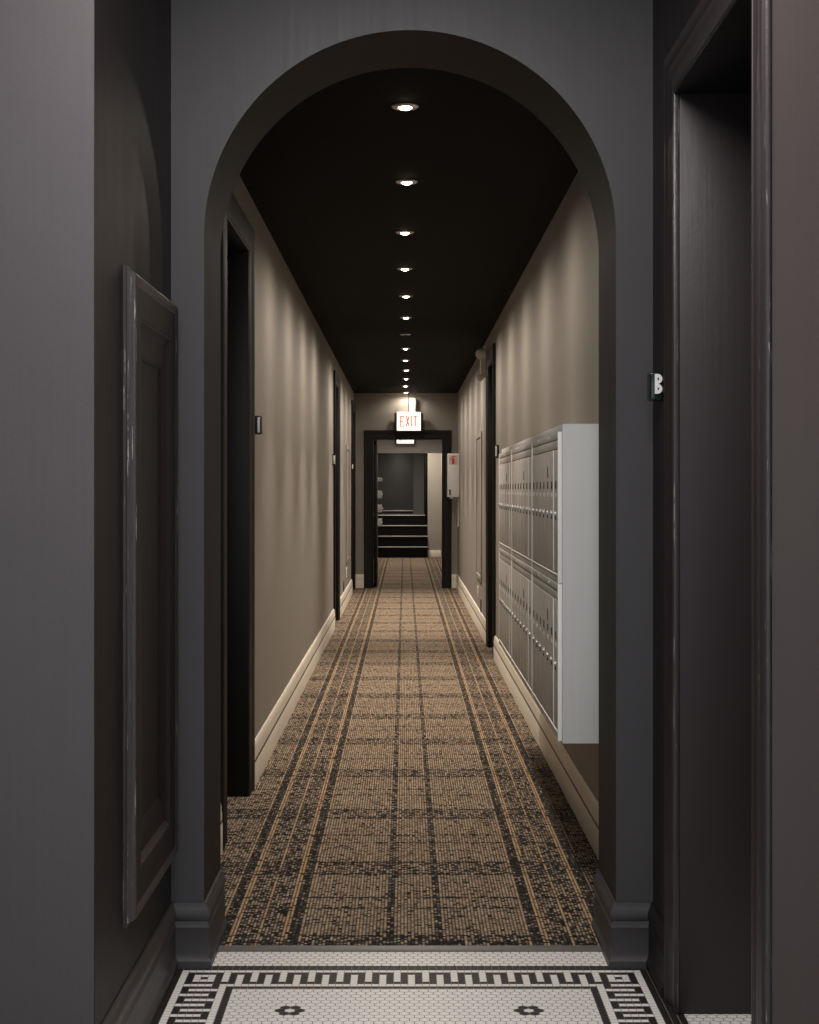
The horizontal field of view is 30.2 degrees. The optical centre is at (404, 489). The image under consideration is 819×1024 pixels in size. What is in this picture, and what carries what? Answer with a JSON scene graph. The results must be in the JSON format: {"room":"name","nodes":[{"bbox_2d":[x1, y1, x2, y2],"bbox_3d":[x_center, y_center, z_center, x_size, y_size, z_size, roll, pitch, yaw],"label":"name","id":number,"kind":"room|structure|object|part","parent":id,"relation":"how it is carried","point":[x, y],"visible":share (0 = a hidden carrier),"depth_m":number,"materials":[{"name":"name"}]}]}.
{"room":"apartment building hallway","nodes":[
{"label":"apartment building hallway","id":0,"kind":"room"},
{"bbox_2d":[0,0,93,1023],"bbox_3d":[-1.845,-0.200,3.405,2.310,3.200,0.070,0,0,0],"label":"wall","id":1,"kind":"structure","parent":0,"point":[47,46],"depth_m":3.37,"materials":[{"name":"paint"}]},
{"bbox_2d":[94,0,353,1023],"bbox_3d":[-0.813,-0.200,12.511,0.250,3.200,18.278,0,0,0],"label":"wall","id":2,"kind":"structure","parent":0,"point":[132,38],"depth_m":4.16,"materials":[{"name":"brown paint"}]},
{"bbox_2d":[102,902,177,1023],"bbox_3d":[-0.676,1.306,3.921,0.024,0.188,1.098,0,0,0],"label":"baseboard","id":3,"kind":"structure","parent":2,"relation":"attached to","point":[141,996],"depth_m":4.02,"materials":[{"name":"paint"}]},
{"bbox_2d":[123,265,177,928],"bbox_3d":[-0.673,0.261,4.073,0.030,1.622,0.726,0,0,0],"label":"wall panel","id":4,"kind":"object","parent":2,"relation":"attached to","point":[150,319],"visible":1,"depth_m":4.05,"materials":[{"name":"paint"}]},
{"bbox_3d":[-0.683,0.261,4.073,0.010,1.337,0.441,0,0,0],"label":"panel","id":5,"kind":"part","parent":4,"relation":"part of","materials":[{"name":"grey paint"}]},
{"bbox_3d":[-0.677,0.261,4.073,0.022,1.381,0.485,0,0,0],"label":"moulding","id":6,"kind":"part","parent":4,"relation":"part of","materials":[{"name":"paint"}]},
{"bbox_3d":[-0.676,0.261,4.073,0.024,1.536,0.640,0,0,0],"label":"frame","id":7,"kind":"part","parent":4,"relation":"part of","materials":[{"name":"grey paint"}]},
{"bbox_2d":[172,869,227,968],"bbox_3d":[-0.626,1.306,4.652,0.119,0.188,0.412,0,0,0],"label":"baseboard","id":8,"kind":"object","parent":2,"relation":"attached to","point":[201,927],"visible":0.84,"depth_m":4.46,"materials":[{"name":"grey paint"}]},
{"bbox_2d":[221,193,254,849],"bbox_3d":[-0.787,0.093,6.490,0.174,2.614,1.216,0,0,0],"label":"door","id":9,"kind":"structure","parent":2,"relation":"in","point":[238,235],"depth_m":6.92,"materials":[{"name":"black paint"}]},
{"bbox_2d":[255,416,261,434],"bbox_3d":[-0.707,-0.312,7.324,0.036,0.089,0.061,0,0,0],"label":"sign","id":10,"kind":"object","parent":2,"relation":"attached to","point":[258,419],"visible":0.91,"depth_m":7.30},
{"bbox_3d":[-0.703,-0.312,7.297,0.012,0.072,0.006,0,0,0],"label":"plate","id":11,"kind":"part","parent":10,"relation":"part of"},
{"bbox_2d":[221,579,352,852],"bbox_3d":[-0.715,1.301,12.670,0.020,0.198,15.600,0,0,0],"label":"baseboard","id":12,"kind":"structure","parent":2,"relation":"attached to","point":[267,738],"depth_m":9.36,"materials":[{"name":"beige paint"}]},
{"bbox_2d":[333,454,335,465],"bbox_3d":[-0.711,-0.305,15.225,0.028,0.120,0.061,0,0,0],"label":"sign","id":13,"kind":"object","parent":2,"relation":"attached to","point":[334,455],"visible":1,"depth_m":15.19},
{"bbox_2d":[333,370,339,627],"bbox_3d":[-0.787,0.093,15.905,0.174,2.614,1.066,0,0,0],"label":"door","id":14,"kind":"structure","parent":2,"relation":"in","point":[336,379],"depth_m":16.26,"materials":[{"name":"black paint"}]},
{"bbox_2d":[346,445,349,563],"bbox_3d":[-0.717,0.175,19.050,0.016,1.450,0.900,0,0,0],"label":"access panel","id":15,"kind":"object","parent":2,"relation":"attached to","point":[347,447],"visible":1,"depth_m":18.96,"materials":[{"name":"beige paint"}]},
{"bbox_3d":[-0.721,0.175,19.050,0.008,1.330,0.780,0,0,0],"label":"panel","id":16,"kind":"part","parent":15,"relation":"part of","materials":[{"name":"beige paint"}]},
{"bbox_2d":[351,400,355,588],"bbox_3d":[-0.787,0.093,21.010,0.174,2.614,1.076,0,0,0],"label":"door","id":17,"kind":"structure","parent":2,"relation":"in","point":[353,406],"depth_m":21.37,"materials":[{"name":"black paint"}]},
{"bbox_2d":[378,453,427,535],"bbox_3d":[0.062,0.010,33.250,1.575,2.780,0.100,0,0,0],"label":"wall","id":18,"kind":"structure","parent":0,"point":[418,458],"depth_m":33.20,"materials":[{"name":"grey paint"}]},
{"bbox_2d":[378,453,412,510],"bbox_3d":[-0.212,-0.242,33.164,0.776,1.415,0.068,0,0,0],"label":"door","id":19,"kind":"structure","parent":18,"relation":"in","point":[395,469],"depth_m":33.16,"materials":[{"name":"grey paint"}]},
{"bbox_3d":[-0.212,0.454,33.164,0.776,0.022,0.068,0,0,0],"label":"sill","id":20,"kind":"part","parent":19,"relation":"part of","materials":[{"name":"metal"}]},
{"bbox_2d":[424,453,426,514],"bbox_3d":[0.444,-0.189,32.570,0.057,1.422,1.240,0,0,0],"label":"trim","id":21,"kind":"structure","parent":18,"relation":"attached to","point":[425,454],"depth_m":31.95,"materials":[{"name":"black wood"}]},
{"bbox_2d":[354,393,457,587],"bbox_3d":[0.013,0.000,21.725,1.775,2.800,0.150,0,0,0],"label":"wall","id":22,"kind":"structure","parent":0,"point":[374,411],"depth_m":21.65,"materials":[{"name":"beige paint"}]},
{"bbox_2d":[356,574,455,587],"bbox_3d":[0.013,1.301,21.640,1.435,0.198,0.020,0,0,0],"label":"baseboard","id":23,"kind":"structure","parent":22,"relation":"attached to","point":[359,577],"depth_m":21.63,"materials":[{"name":"beige paint"}]},
{"bbox_2d":[364,430,450,587],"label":"door","id":24,"kind":"structure","parent":22,"relation":"in","point":[371,493],"depth_m":21.63,"materials":[{"name":"paint"}]},
{"bbox_2d":[394,412,422,430],"bbox_3d":[0.053,-0.967,21.498,0.407,0.262,0.224,0,0,0],"label":"exit sign","id":25,"kind":"object","parent":22,"relation":"attached to","point":[403,421],"visible":1,"depth_m":21.39,"materials":[{"name":"beige plastic"}]},
{"bbox_2d":[408,393,415,411],"bbox_3d":[0.101,-1.240,21.619,0.103,0.280,0.061,0,0,0],"label":"wall light","id":26,"kind":"object","parent":22,"relation":"attached to","point":[412,401],"visible":0.87,"depth_m":21.59,"materials":[{"name":"white plastic"}]},
{"bbox_2d":[239,68,577,392],"bbox_3d":[0.013,-1.440,13.360,1.775,0.120,16.980,0,0,0],"label":"ceiling","id":27,"kind":"structure","parent":0,"point":[492,178],"depth_m":7.45,"materials":[{"name":"black paint"}]},
{"bbox_2d":[396,231,413,234],"bbox_3d":[-0.001,-1.379,8.142,0.098,0.025,0.098,0,0,0],"label":"recessed light","id":28,"kind":"object","parent":27,"relation":"in","point":[397,232],"visible":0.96,"depth_m":8.12,"materials":[{"name":"beige"}]},
{"bbox_2d":[397,268,412,270],"bbox_3d":[0.000,-1.379,9.478,0.098,0.025,0.098,0,0,0],"label":"recessed light","id":29,"kind":"object","parent":27,"relation":"in","point":[403,269],"visible":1,"depth_m":9.46,"materials":[{"name":"beige"}]},
{"bbox_2d":[392,103,418,110],"bbox_3d":[0.001,-1.379,5.470,0.098,0.025,0.098,0,0,0],"label":"recessed light","id":30,"kind":"object","parent":27,"relation":"in","point":[401,106],"visible":1,"depth_m":5.45,"materials":[{"name":"metal"}]},
{"bbox_3d":[0.001,-1.373,5.470,0.044,0.013,0.044,0,0,0],"label":"bulb","id":31,"kind":"part","parent":30,"relation":"part of","materials":[{"name":"beige glass"}]},
{"bbox_2d":[396,180,417,184],"bbox_3d":[0.008,-1.379,6.806,0.098,0.025,0.098,0,0,0],"label":"recessed light","id":32,"kind":"object","parent":27,"relation":"in","point":[402,182],"visible":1,"depth_m":6.79,"materials":[{"name":"beige"}]},
{"bbox_2d":[220,557,598,944],"bbox_3d":[-0.013,1.473,19.028,1.785,0.154,28.744,0,0,0],"label":"floor","id":33,"kind":"structure","parent":0,"point":[406,796],"depth_m":6.68,"materials":[{"name":"brown carpet"}]},
{"bbox_2d":[378,515,427,557],"bbox_3d":[-0.125,0.962,32.238,1.190,0.876,1.920,0,0,0],"label":"staircase","id":34,"kind":"structure","parent":33,"relation":"on","point":[399,536],"depth_m":31.57,"materials":[{"name":"black wood"}]},
{"bbox_2d":[377,440,441,452],"bbox_3d":[0.013,-1.055,30.075,1.475,0.650,0.150,0,0,0],"label":"ceiling","id":35,"kind":"structure","parent":0,"point":[384,446],"depth_m":30.00,"materials":[{"name":"grey paint"}]},
{"bbox_2d":[395,440,415,443],"bbox_3d":[0.006,-1.043,29.883,0.407,0.262,0.224,0,0,0],"label":"ceiling light","id":36,"kind":"object","parent":35,"relation":"attached to","point":[396,441],"visible":0.34,"depth_m":29.77,"materials":[{"name":"beige plastic"}]},
{"bbox_2d":[171,0,652,901],"bbox_3d":[0.000,-0.200,4.670,2.000,3.200,0.400,0,0,0],"label":"wall","id":37,"kind":"structure","parent":0,"point":[583,68],"depth_m":4.47,"materials":[{"name":"grey paint"}]},
{"bbox_2d":[428,453,440,556],"bbox_3d":[0.612,0.010,31.814,0.276,2.780,0.172,0,0,0],"label":"wall","id":38,"kind":"structure","parent":0,"point":[434,459],"depth_m":31.75,"materials":[{"name":"beige paint"}]},
{"bbox_2d":[152,952,750,1023],"bbox_3d":[0.000,1.475,1.075,6.000,0.150,7.150,0,0,0],"label":"floor","id":39,"kind":"structure","parent":0,"point":[239,987],"depth_m":4.24,"materials":[{"name":"grey tile"}]},
{"bbox_2d":[218,945,601,951],"bbox_3d":[0.013,1.397,4.631,1.225,0.006,0.049,0,0,0],"label":"threshold strip","id":40,"kind":"object","parent":39,"relation":"on","point":[222,948],"visible":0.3,"depth_m":4.62,"materials":[{"name":"grey metal"}]},
{"bbox_2d":[441,0,699,919],"bbox_3d":[0.929,-0.200,18.165,0.400,3.200,30.270,0,0,0],"label":"wall","id":41,"kind":"structure","parent":0,"point":[545,336],"depth_m":7.02,"materials":[{"name":"beige paint"}]},
{"bbox_2d":[447,453,458,498],"bbox_3d":[0.668,-0.193,21.153,0.161,0.625,0.334,0,0,0],"label":"fire extinguisher cabinet","id":42,"kind":"object","parent":41,"relation":"attached to","point":[452,458],"visible":1,"depth_m":21.00,"materials":[{"name":"white metal"}]},
{"bbox_2d":[458,497,458,526],"bbox_3d":[0.741,0.305,21.100,0.017,0.410,0.040,0,0,0],"label":"conduit pipe","id":43,"kind":"object","parent":41,"relation":"attached to","point":[458,497],"visible":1,"depth_m":21.09,"materials":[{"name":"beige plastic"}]},
{"bbox_2d":[476,431,481,582],"bbox_3d":[0.742,0.165,15.250,0.016,1.470,1.000,0,0,0],"label":"access panel","id":44,"kind":"object","parent":41,"relation":"attached to","point":[479,435],"visible":1,"depth_m":15.14,"materials":[{"name":"beige paint"}]},
{"bbox_3d":[0.746,0.165,15.250,0.008,1.350,0.880,0,0,0],"label":"panel","id":45,"kind":"part","parent":44,"relation":"part of","materials":[{"name":"beige paint"}]},
{"bbox_2d":[475,346,486,380],"bbox_3d":[0.696,-1.157,13.940,0.107,0.325,0.180,0,0,0],"label":"emergency light","id":46,"kind":"object","parent":41,"relation":"attached to","point":[481,353],"visible":0.92,"depth_m":13.87,"materials":[{"name":"beige plastic"}]},
{"bbox_2d":[486,343,495,656],"bbox_3d":[0.812,0.093,13.100,0.174,2.614,1.096,0,0,0],"label":"door","id":47,"kind":"structure","parent":41,"relation":"in","point":[491,355],"depth_m":13.47,"materials":[{"name":"black paint"}]},
{"bbox_2d":[495,445,498,457],"bbox_3d":[0.735,-0.308,12.145,0.030,0.107,0.061,0,0,0],"label":"sign","id":48,"kind":"object","parent":41,"relation":"attached to","point":[496,446],"visible":1,"depth_m":12.12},
{"bbox_2d":[456,574,598,859],"bbox_3d":[0.740,1.301,13.260,0.020,0.198,16.780,0,0,0],"label":"baseboard","id":49,"kind":"structure","parent":41,"relation":"attached to","point":[584,803],"depth_m":7.62,"materials":[{"name":"beige paint"}]},
{"bbox_2d":[502,424,598,743],"bbox_3d":[0.635,0.311,6.640,0.225,1.063,3.180,0,0,0],"label":"cabinet","id":50,"kind":"object","parent":41,"relation":"attached to","point":[580,442],"visible":0.27,"depth_m":5.05,"materials":[{"name":"silver metal"}]},
{"bbox_2d":[499,548,510,661],"bbox_3d":[0.513,0.574,7.749,0.019,0.522,0.958,0,0,0],"label":"bank","id":51,"kind":"object","parent":50,"relation":"attached to","point":[504,557],"visible":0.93,"depth_m":7.71,"materials":[{"name":"grey metal"}]},
{"bbox_3d":[0.514,0.587,8.150,0.008,0.431,0.129,0,0,0],"label":"mailbox door","id":52,"kind":"part","parent":51,"relation":"part of","materials":[{"name":"grey metal"}]},
{"bbox_3d":[0.514,0.587,8.016,0.008,0.431,0.129,0,0,0],"label":"mailbox door","id":53,"kind":"part","parent":51,"relation":"part of","materials":[{"name":"grey metal"}]},
{"bbox_3d":[0.514,0.587,7.883,0.008,0.431,0.129,0,0,0],"label":"mailbox door","id":54,"kind":"part","parent":51,"relation":"part of","materials":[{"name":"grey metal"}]},
{"bbox_3d":[0.514,0.587,7.750,0.008,0.431,0.129,0,0,0],"label":"mailbox door","id":55,"kind":"part","parent":51,"relation":"part of","materials":[{"name":"grey metal"}]},
{"bbox_3d":[0.514,0.587,7.616,0.008,0.431,0.129,0,0,0],"label":"mailbox door","id":56,"kind":"part","parent":51,"relation":"part of","materials":[{"name":"grey metal"}]},
{"bbox_3d":[0.513,0.587,7.483,0.010,0.431,0.129,0,0,0],"label":"mailbox door","id":57,"kind":"part","parent":51,"relation":"part of","materials":[{"name":"grey metal"}]},
{"bbox_3d":[0.514,0.587,7.349,0.008,0.431,0.129,0,0,0],"label":"mailbox door","id":58,"kind":"part","parent":51,"relation":"part of","materials":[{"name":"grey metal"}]},
{"bbox_2d":[499,450,510,553],"bbox_3d":[0.513,0.059,7.749,0.019,0.505,0.958,0,0,0],"label":"mailbox","id":59,"kind":"object","parent":50,"relation":"attached to","point":[504,469],"visible":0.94,"depth_m":7.71,"materials":[{"name":"grey metal"}]},
{"bbox_3d":[0.514,0.071,8.150,0.008,0.414,0.129,0,0,0],"label":"mailbox door","id":60,"kind":"part","parent":59,"relation":"part of","materials":[{"name":"grey metal"}]},
{"bbox_3d":[0.514,0.071,8.016,0.008,0.414,0.129,0,0,0],"label":"mailbox door","id":61,"kind":"part","parent":59,"relation":"part of","materials":[{"name":"grey metal"}]},
{"bbox_3d":[0.514,0.071,7.883,0.008,0.414,0.129,0,0,0],"label":"mailbox door","id":62,"kind":"part","parent":59,"relation":"part of","materials":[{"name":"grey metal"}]},
{"bbox_3d":[0.514,0.071,7.750,0.008,0.414,0.129,0,0,0],"label":"mailbox door","id":63,"kind":"part","parent":59,"relation":"part of","materials":[{"name":"grey metal"}]},
{"bbox_3d":[0.514,0.071,7.616,0.008,0.414,0.129,0,0,0],"label":"mailbox door","id":64,"kind":"part","parent":59,"relation":"part of","materials":[{"name":"grey metal"}]},
{"bbox_3d":[0.513,0.071,7.483,0.010,0.414,0.129,0,0,0],"label":"mailbox door","id":65,"kind":"part","parent":59,"relation":"part of","materials":[{"name":"grey metal"}]},
{"bbox_3d":[0.514,0.071,7.349,0.008,0.414,0.129,0,0,0],"label":"mailbox door","id":66,"kind":"part","parent":59,"relation":"part of","materials":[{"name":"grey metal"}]},
{"bbox_2d":[511,555,531,697],"bbox_3d":[0.513,0.574,6.685,0.019,0.522,1.169,0,0,0],"label":"bank","id":67,"kind":"object","parent":50,"relation":"attached to","point":[521,572],"visible":0.96,"depth_m":6.64,"materials":[{"name":"grey metal"}]},
{"bbox_3d":[0.514,0.587,7.176,0.008,0.431,0.160,0,0,0],"label":"mailbox door","id":68,"kind":"part","parent":67,"relation":"part of","materials":[{"name":"grey metal"}]},
{"bbox_3d":[0.514,0.587,7.012,0.008,0.431,0.160,0,0,0],"label":"mailbox door","id":69,"kind":"part","parent":67,"relation":"part of","materials":[{"name":"grey metal"}]},
{"bbox_3d":[0.514,0.587,6.849,0.008,0.431,0.160,0,0,0],"label":"mailbox door","id":70,"kind":"part","parent":67,"relation":"part of","materials":[{"name":"grey metal"}]},
{"bbox_3d":[0.513,0.808,6.685,0.011,0.004,1.149,0,0,0],"label":"sill","id":71,"kind":"part","parent":67,"relation":"part of","materials":[{"name":"silver metal"}]},
{"bbox_3d":[0.514,0.587,6.685,0.008,0.431,0.160,0,0,0],"label":"mailbox door","id":72,"kind":"part","parent":67,"relation":"part of","materials":[{"name":"grey metal"}]},
{"bbox_3d":[0.514,0.587,6.521,0.008,0.431,0.160,0,0,0],"label":"mailbox door","id":73,"kind":"part","parent":67,"relation":"part of","materials":[{"name":"grey metal"}]},
{"bbox_3d":[0.513,0.587,6.358,0.010,0.431,0.160,0,0,0],"label":"mailbox door","id":74,"kind":"part","parent":67,"relation":"part of","materials":[{"name":"grey metal"}]},
{"bbox_3d":[0.514,0.587,6.194,0.008,0.431,0.160,0,0,0],"label":"mailbox door","id":75,"kind":"part","parent":67,"relation":"part of","materials":[{"name":"grey metal"}]},
{"bbox_2d":[511,442,531,566],"bbox_3d":[0.513,0.059,6.685,0.019,0.505,1.169,0,0,0],"label":"mailbox","id":76,"kind":"object","parent":50,"relation":"attached to","point":[521,470],"visible":0.96,"depth_m":6.65,"materials":[{"name":"grey metal"}]},
{"bbox_3d":[0.514,0.071,7.176,0.008,0.414,0.160,0,0,0],"label":"mailbox door","id":77,"kind":"part","parent":76,"relation":"part of","materials":[{"name":"grey metal"}]},
{"bbox_3d":[0.514,0.071,7.012,0.008,0.414,0.160,0,0,0],"label":"mailbox door","id":78,"kind":"part","parent":76,"relation":"part of","materials":[{"name":"grey metal"}]},
{"bbox_3d":[0.514,0.071,6.849,0.008,0.414,0.160,0,0,0],"label":"mailbox door","id":79,"kind":"part","parent":76,"relation":"part of","materials":[{"name":"grey metal"}]},
{"bbox_3d":[0.514,0.071,6.685,0.008,0.414,0.160,0,0,0],"label":"mailbox door","id":80,"kind":"part","parent":76,"relation":"part of","materials":[{"name":"grey metal"}]},
{"bbox_3d":[0.514,0.071,6.521,0.008,0.414,0.160,0,0,0],"label":"mailbox door","id":81,"kind":"part","parent":76,"relation":"part of","materials":[{"name":"grey metal"}]},
{"bbox_3d":[0.513,0.071,6.358,0.010,0.414,0.160,0,0,0],"label":"mailbox door","id":82,"kind":"part","parent":76,"relation":"part of","materials":[{"name":"grey metal"}]},
{"bbox_3d":[0.514,0.071,6.194,0.008,0.414,0.160,0,0,0],"label":"mailbox door","id":83,"kind":"part","parent":76,"relation":"part of","materials":[{"name":"grey metal"}]},
{"bbox_2d":[532,568,561,740],"bbox_3d":[0.513,0.574,5.575,0.019,0.522,1.048,0,0,0],"label":"bank","id":84,"kind":"object","parent":50,"relation":"attached to","point":[546,592],"visible":0.99,"depth_m":5.48,"materials":[{"name":"grey metal"}]},
{"bbox_3d":[0.514,0.587,6.014,0.008,0.431,0.142,0,0,0],"label":"mailbox door","id":85,"kind":"part","parent":84,"relation":"part of","materials":[{"name":"grey metal"}]},
{"bbox_3d":[0.514,0.587,5.868,0.008,0.431,0.142,0,0,0],"label":"mailbox door","id":86,"kind":"part","parent":84,"relation":"part of","materials":[{"name":"grey metal"}]},
{"bbox_3d":[0.514,0.587,5.722,0.008,0.431,0.142,0,0,0],"label":"mailbox door","id":87,"kind":"part","parent":84,"relation":"part of","materials":[{"name":"grey metal"}]},
{"bbox_3d":[0.513,0.808,5.575,0.011,0.004,1.028,0,0,0],"label":"sill","id":88,"kind":"part","parent":84,"relation":"part of","materials":[{"name":"silver metal"}]},
{"bbox_3d":[0.514,0.587,5.575,0.008,0.431,0.142,0,0,0],"label":"mailbox door","id":89,"kind":"part","parent":84,"relation":"part of","materials":[{"name":"grey metal"}]},
{"bbox_3d":[0.514,0.587,5.429,0.008,0.431,0.142,0,0,0],"label":"mailbox door","id":90,"kind":"part","parent":84,"relation":"part of","materials":[{"name":"grey metal"}]},
{"bbox_3d":[0.513,0.587,5.283,0.010,0.431,0.142,0,0,0],"label":"mailbox door","id":91,"kind":"part","parent":84,"relation":"part of","materials":[{"name":"grey metal"}]},
{"bbox_3d":[0.514,0.587,5.137,0.008,0.431,0.142,0,0,0],"label":"mailbox door","id":92,"kind":"part","parent":84,"relation":"part of","materials":[{"name":"grey metal"}]},
{"bbox_2d":[532,432,561,583],"bbox_3d":[0.513,0.059,5.575,0.019,0.505,1.048,0,0,0],"label":"bank","id":93,"kind":"object","parent":50,"relation":"attached to","point":[546,466],"visible":1,"depth_m":5.47,"materials":[{"name":"grey metal"}]},
{"bbox_3d":[0.514,0.071,6.014,0.008,0.414,0.142,0,0,0],"label":"mailbox door","id":94,"kind":"part","parent":93,"relation":"part of","materials":[{"name":"grey metal"}]},
{"bbox_3d":[0.514,0.071,5.868,0.008,0.414,0.142,0,0,0],"label":"mailbox door","id":95,"kind":"part","parent":93,"relation":"part of","materials":[{"name":"grey metal"}]},
{"bbox_3d":[0.514,0.071,5.722,0.008,0.414,0.142,0,0,0],"label":"mailbox door","id":96,"kind":"part","parent":93,"relation":"part of","materials":[{"name":"grey metal"}]},
{"bbox_3d":[0.514,0.071,5.575,0.008,0.414,0.142,0,0,0],"label":"mailbox door","id":97,"kind":"part","parent":93,"relation":"part of","materials":[{"name":"grey metal"}]},
{"bbox_3d":[0.513,0.284,5.575,0.011,0.004,1.028,0,0,0],"label":"sill","id":98,"kind":"part","parent":93,"relation":"part of","materials":[{"name":"silver metal"}]},
{"bbox_3d":[0.514,0.071,5.429,0.008,0.414,0.142,0,0,0],"label":"mailbox door","id":99,"kind":"part","parent":93,"relation":"part of","materials":[{"name":"grey metal"}]},
{"bbox_3d":[0.513,0.071,5.283,0.010,0.414,0.142,0,0,0],"label":"mailbox door","id":100,"kind":"part","parent":93,"relation":"part of","materials":[{"name":"grey metal"}]},
{"bbox_3d":[0.514,0.071,5.137,0.008,0.414,0.142,0,0,0],"label":"mailbox door","id":101,"kind":"part","parent":93,"relation":"part of","materials":[{"name":"grey metal"}]},
{"bbox_2d":[592,869,650,968],"bbox_3d":[0.662,1.306,4.652,0.130,0.188,0.412,0,0,0],"label":"baseboard","id":102,"kind":"object","parent":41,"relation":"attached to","point":[621,930],"visible":0.84,"depth_m":4.46,"materials":[{"name":"grey paint"}]},
{"bbox_2d":[647,372,661,401],"bbox_3d":[0.711,-0.293,4.324,0.036,0.081,0.061,0,0,0],"label":"sign","id":103,"kind":"object","parent":41,"relation":"attached to","point":[654,379],"visible":1,"depth_m":4.30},
{"bbox_2d":[646,902,663,997],"bbox_3d":[0.717,1.306,4.331,0.024,0.188,0.278,0,0,0],"label":"baseboard","id":104,"kind":"structure","parent":41,"relation":"attached to","point":[654,962],"depth_m":4.31,"materials":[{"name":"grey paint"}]},
{"bbox_2d":[664,0,771,1023],"bbox_3d":[0.920,0.107,3.605,0.419,2.585,1.160,0,0,0],"label":"door","id":105,"kind":"structure","parent":41,"relation":"in","point":[718,70],"depth_m":4.06,"materials":[{"name":"paint"}]},
{"bbox_2d":[772,0,818,1023],"bbox_3d":[1.865,-0.200,3.087,2.271,3.200,0.115,0,0,0],"label":"wall","id":106,"kind":"structure","parent":0,"point":[795,23],"depth_m":3.03,"materials":[{"name":"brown paint"}]}
]}

